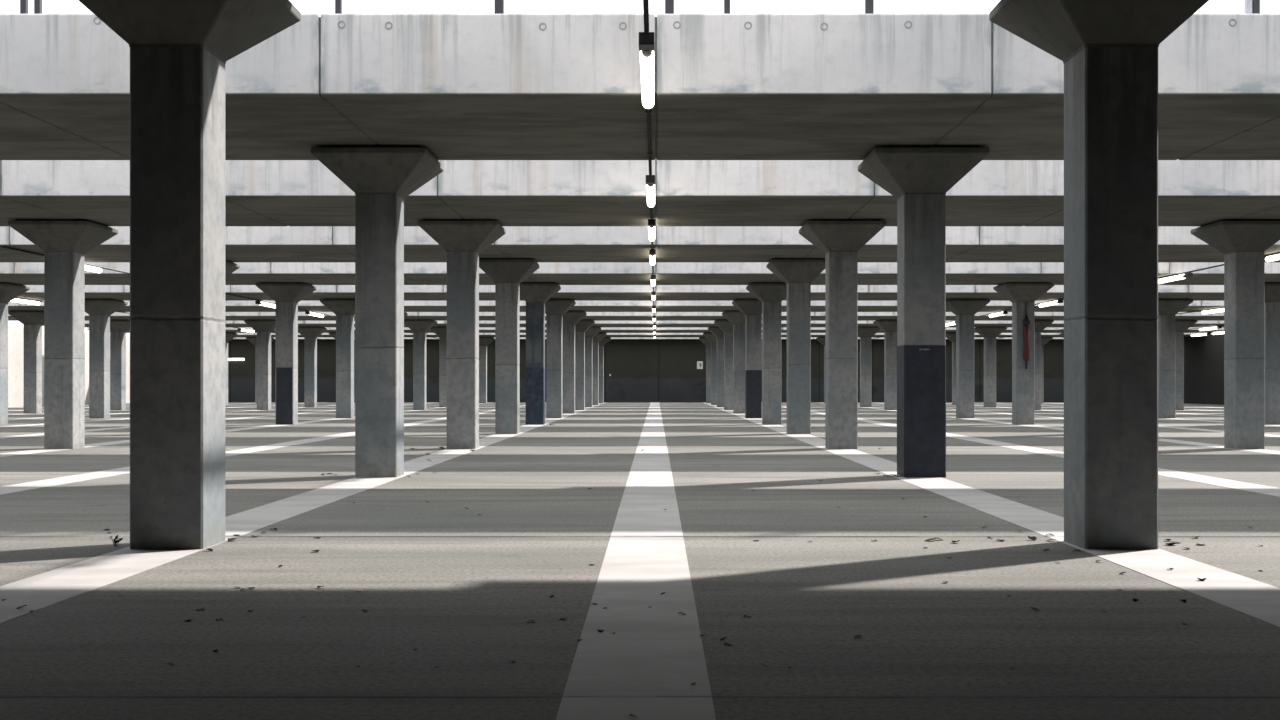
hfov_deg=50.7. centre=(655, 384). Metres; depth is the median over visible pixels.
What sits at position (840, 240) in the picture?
concrete column
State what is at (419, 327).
concrete column
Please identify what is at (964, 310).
concrete column
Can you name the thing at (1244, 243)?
concrete column
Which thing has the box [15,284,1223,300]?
roof beam
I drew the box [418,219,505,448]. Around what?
concrete column
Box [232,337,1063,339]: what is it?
roof beam
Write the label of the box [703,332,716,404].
concrete column
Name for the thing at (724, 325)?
concrete column
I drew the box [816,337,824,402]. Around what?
concrete column
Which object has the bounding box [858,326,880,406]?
concrete column
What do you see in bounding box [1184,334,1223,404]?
wall
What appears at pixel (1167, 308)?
concrete column
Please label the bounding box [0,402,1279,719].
floor
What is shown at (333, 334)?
concrete column
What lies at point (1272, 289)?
concrete column
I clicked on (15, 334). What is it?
wall
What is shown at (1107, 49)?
concrete column
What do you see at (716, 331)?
concrete column
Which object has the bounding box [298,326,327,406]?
concrete column
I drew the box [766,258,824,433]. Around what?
concrete column
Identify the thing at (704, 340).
concrete column
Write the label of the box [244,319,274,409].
concrete column
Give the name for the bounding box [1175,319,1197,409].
concrete column
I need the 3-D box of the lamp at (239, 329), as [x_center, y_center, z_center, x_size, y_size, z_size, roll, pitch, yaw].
[-20.240,-2.657,66.700,0.123,0.120,2.379,0,0,0]
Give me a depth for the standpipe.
36.69 m
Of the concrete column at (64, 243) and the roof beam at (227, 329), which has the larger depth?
the roof beam at (227, 329)
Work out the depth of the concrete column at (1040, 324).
57.72 m
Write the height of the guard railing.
1.138 m
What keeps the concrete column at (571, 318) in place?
on the floor
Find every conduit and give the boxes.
[0,245,438,338]
[16,297,325,339]
[643,0,654,339]
[872,252,1279,338]
[996,307,1223,338]
[1184,331,1223,334]
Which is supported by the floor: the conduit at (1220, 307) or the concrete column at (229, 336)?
the concrete column at (229, 336)
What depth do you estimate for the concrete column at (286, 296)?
36.83 m
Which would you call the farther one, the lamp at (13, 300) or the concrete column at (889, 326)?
the concrete column at (889, 326)
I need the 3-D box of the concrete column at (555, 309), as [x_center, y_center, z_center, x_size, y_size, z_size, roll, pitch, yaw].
[-3.311,-0.831,44.042,1.326,3.861,1.326,0,0,0]
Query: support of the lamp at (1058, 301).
attached to the conduit at (1277, 252)
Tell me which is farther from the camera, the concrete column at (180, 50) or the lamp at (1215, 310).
the lamp at (1215, 310)
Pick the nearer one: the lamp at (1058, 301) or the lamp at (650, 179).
the lamp at (650, 179)
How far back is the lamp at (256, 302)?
44.66 m
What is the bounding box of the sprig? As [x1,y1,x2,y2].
[110,535,122,545]
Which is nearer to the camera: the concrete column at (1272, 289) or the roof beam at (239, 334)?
the concrete column at (1272, 289)
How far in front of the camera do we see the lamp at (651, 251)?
27.54 m
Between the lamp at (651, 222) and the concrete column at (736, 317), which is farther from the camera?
the concrete column at (736, 317)
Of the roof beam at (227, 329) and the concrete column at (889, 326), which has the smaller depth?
the concrete column at (889, 326)
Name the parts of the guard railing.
post, post, post, post, post, post, post, post, post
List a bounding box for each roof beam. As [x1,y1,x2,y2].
[0,14,1279,159]
[0,158,1279,225]
[0,225,1279,261]
[0,262,1279,284]
[8,300,1223,311]
[8,312,1223,320]
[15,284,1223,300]
[42,321,1223,326]
[87,327,1223,332]
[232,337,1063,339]
[236,333,1212,336]
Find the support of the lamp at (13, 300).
attached to the conduit at (17, 297)
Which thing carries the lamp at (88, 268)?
attached to the conduit at (0, 245)
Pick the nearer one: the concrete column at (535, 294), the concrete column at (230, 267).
the concrete column at (230, 267)
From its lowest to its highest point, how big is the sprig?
0.078 m
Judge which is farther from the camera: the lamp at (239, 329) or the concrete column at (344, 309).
the lamp at (239, 329)
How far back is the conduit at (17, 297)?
51.31 m
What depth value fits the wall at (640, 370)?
83.21 m
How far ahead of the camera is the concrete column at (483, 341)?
78.61 m
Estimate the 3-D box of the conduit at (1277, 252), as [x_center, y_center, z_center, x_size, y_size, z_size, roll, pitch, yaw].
[12.980,-2.739,48.393,0.055,0.044,68.934,0,0,0]
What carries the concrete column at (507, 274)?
on the floor
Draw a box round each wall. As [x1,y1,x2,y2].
[8,326,129,407]
[228,340,1063,401]
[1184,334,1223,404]
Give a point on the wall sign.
(699, 363)
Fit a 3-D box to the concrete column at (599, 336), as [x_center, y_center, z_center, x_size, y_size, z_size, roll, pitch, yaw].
[-3.311,-0.831,71.894,1.326,3.861,1.326,0,0,0]
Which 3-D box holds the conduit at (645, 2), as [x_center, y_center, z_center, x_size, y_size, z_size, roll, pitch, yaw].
[-0.073,-2.739,42.474,0.055,0.044,80.771,0,0,0]
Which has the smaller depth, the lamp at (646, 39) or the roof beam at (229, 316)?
the lamp at (646, 39)
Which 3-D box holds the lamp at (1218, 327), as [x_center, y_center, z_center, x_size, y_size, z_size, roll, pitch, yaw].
[26.400,-2.657,64.332,0.123,0.120,2.379,0,0,0]
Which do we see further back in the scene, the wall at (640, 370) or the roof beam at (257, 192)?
the wall at (640, 370)
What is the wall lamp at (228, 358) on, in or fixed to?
attached to the wall at (640, 370)
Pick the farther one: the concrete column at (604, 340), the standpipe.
the concrete column at (604, 340)
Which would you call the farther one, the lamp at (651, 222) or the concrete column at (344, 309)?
the concrete column at (344, 309)
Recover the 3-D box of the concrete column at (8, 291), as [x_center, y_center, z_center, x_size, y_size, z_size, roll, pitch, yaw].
[-18.150,-0.831,37.079,1.326,3.861,1.326,0,0,0]
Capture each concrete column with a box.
[0,282,29,424]
[8,219,117,448]
[8,310,43,413]
[78,0,300,548]
[85,299,127,417]
[110,319,129,409]
[225,260,239,276]
[225,332,237,404]
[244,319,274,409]
[246,337,274,402]
[256,282,316,424]
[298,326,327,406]
[311,146,443,476]
[320,299,354,417]
[329,332,354,338]
[404,319,437,409]
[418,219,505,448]
[430,326,446,406]
[479,258,539,433]
[479,337,494,402]
[520,282,560,424]
[545,299,575,417]
[563,310,586,413]
[575,319,594,409]
[585,326,600,406]
[592,332,606,404]
[599,337,610,402]
[699,337,710,402]
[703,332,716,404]
[708,326,723,406]
[714,319,732,409]
[722,310,744,413]
[732,299,761,417]
[746,282,786,424]
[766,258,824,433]
[799,219,885,448]
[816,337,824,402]
[858,146,989,477]
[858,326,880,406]
[873,319,896,409]
[946,299,989,417]
[946,332,955,404]
[974,326,1006,406]
[989,0,1208,548]
[993,282,1053,424]
[1035,319,1053,409]
[1041,337,1052,402]
[1158,299,1192,417]
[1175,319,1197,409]
[1191,219,1279,448]
[1265,282,1279,424]
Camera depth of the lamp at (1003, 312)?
50.95 m
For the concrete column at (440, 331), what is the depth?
64.69 m
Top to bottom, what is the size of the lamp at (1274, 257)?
0.120 m
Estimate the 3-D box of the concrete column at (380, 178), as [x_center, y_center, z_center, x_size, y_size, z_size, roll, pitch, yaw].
[-3.311,-0.831,16.190,1.326,3.861,1.326,0,0,0]
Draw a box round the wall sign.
[697,361,702,368]
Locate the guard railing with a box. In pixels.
[12,0,1259,13]
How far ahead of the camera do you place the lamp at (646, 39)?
11.07 m
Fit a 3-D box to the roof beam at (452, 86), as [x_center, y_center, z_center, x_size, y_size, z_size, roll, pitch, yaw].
[1.618,-3.151,14.760,61.037,0.781,3.764,0,0,0]
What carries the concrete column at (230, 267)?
on the floor
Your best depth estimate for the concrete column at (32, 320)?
50.77 m
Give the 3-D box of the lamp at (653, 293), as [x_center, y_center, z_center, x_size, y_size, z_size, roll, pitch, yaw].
[-0.073,-2.657,40.658,0.123,0.120,2.379,0,0,0]
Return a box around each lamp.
[10,299,39,304]
[85,265,101,272]
[228,358,244,359]
[238,328,253,332]
[255,301,274,307]
[305,311,323,317]
[639,32,654,108]
[646,175,654,206]
[648,219,654,240]
[649,249,654,264]
[651,275,655,285]
[651,291,655,299]
[989,311,1007,316]
[1039,300,1062,306]
[1158,273,1192,283]
[1191,333,1210,336]
[1199,326,1221,330]
[1202,308,1223,313]
[1265,254,1279,261]
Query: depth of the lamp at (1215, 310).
48.94 m
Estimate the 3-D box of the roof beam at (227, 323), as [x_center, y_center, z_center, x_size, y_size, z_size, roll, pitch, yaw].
[1.618,-3.151,63.503,61.037,0.781,3.760,0,0,0]
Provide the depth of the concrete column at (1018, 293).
36.83 m
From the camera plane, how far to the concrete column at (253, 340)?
78.61 m
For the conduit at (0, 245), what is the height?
0.044 m
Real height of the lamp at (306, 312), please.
0.120 m
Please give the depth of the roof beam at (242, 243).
27.03 m
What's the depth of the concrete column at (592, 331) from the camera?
64.69 m
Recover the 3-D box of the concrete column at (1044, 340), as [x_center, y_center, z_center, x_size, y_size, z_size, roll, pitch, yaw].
[22.330,-0.831,78.857,1.326,3.861,1.326,0,0,0]
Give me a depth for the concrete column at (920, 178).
15.95 m
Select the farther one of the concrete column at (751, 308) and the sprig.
the concrete column at (751, 308)
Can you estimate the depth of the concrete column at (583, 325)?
57.72 m
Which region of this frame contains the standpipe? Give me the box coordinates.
[1023,302,1029,368]
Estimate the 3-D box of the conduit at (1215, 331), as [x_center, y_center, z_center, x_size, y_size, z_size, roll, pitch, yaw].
[29.150,-2.739,62.319,0.055,0.044,41.082,0,0,0]
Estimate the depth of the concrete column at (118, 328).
57.72 m
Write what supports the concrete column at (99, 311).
on the floor
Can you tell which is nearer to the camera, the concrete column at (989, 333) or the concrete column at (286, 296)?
the concrete column at (286, 296)
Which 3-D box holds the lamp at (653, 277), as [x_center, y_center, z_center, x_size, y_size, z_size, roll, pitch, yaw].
[-0.073,-2.657,34.670,0.123,0.120,2.379,0,0,0]
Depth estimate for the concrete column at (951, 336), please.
71.64 m
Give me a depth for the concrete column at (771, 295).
36.83 m
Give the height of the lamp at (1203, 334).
0.120 m
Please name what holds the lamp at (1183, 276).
attached to the conduit at (1277, 252)
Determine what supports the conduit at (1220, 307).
attached to the roof beam at (229, 316)

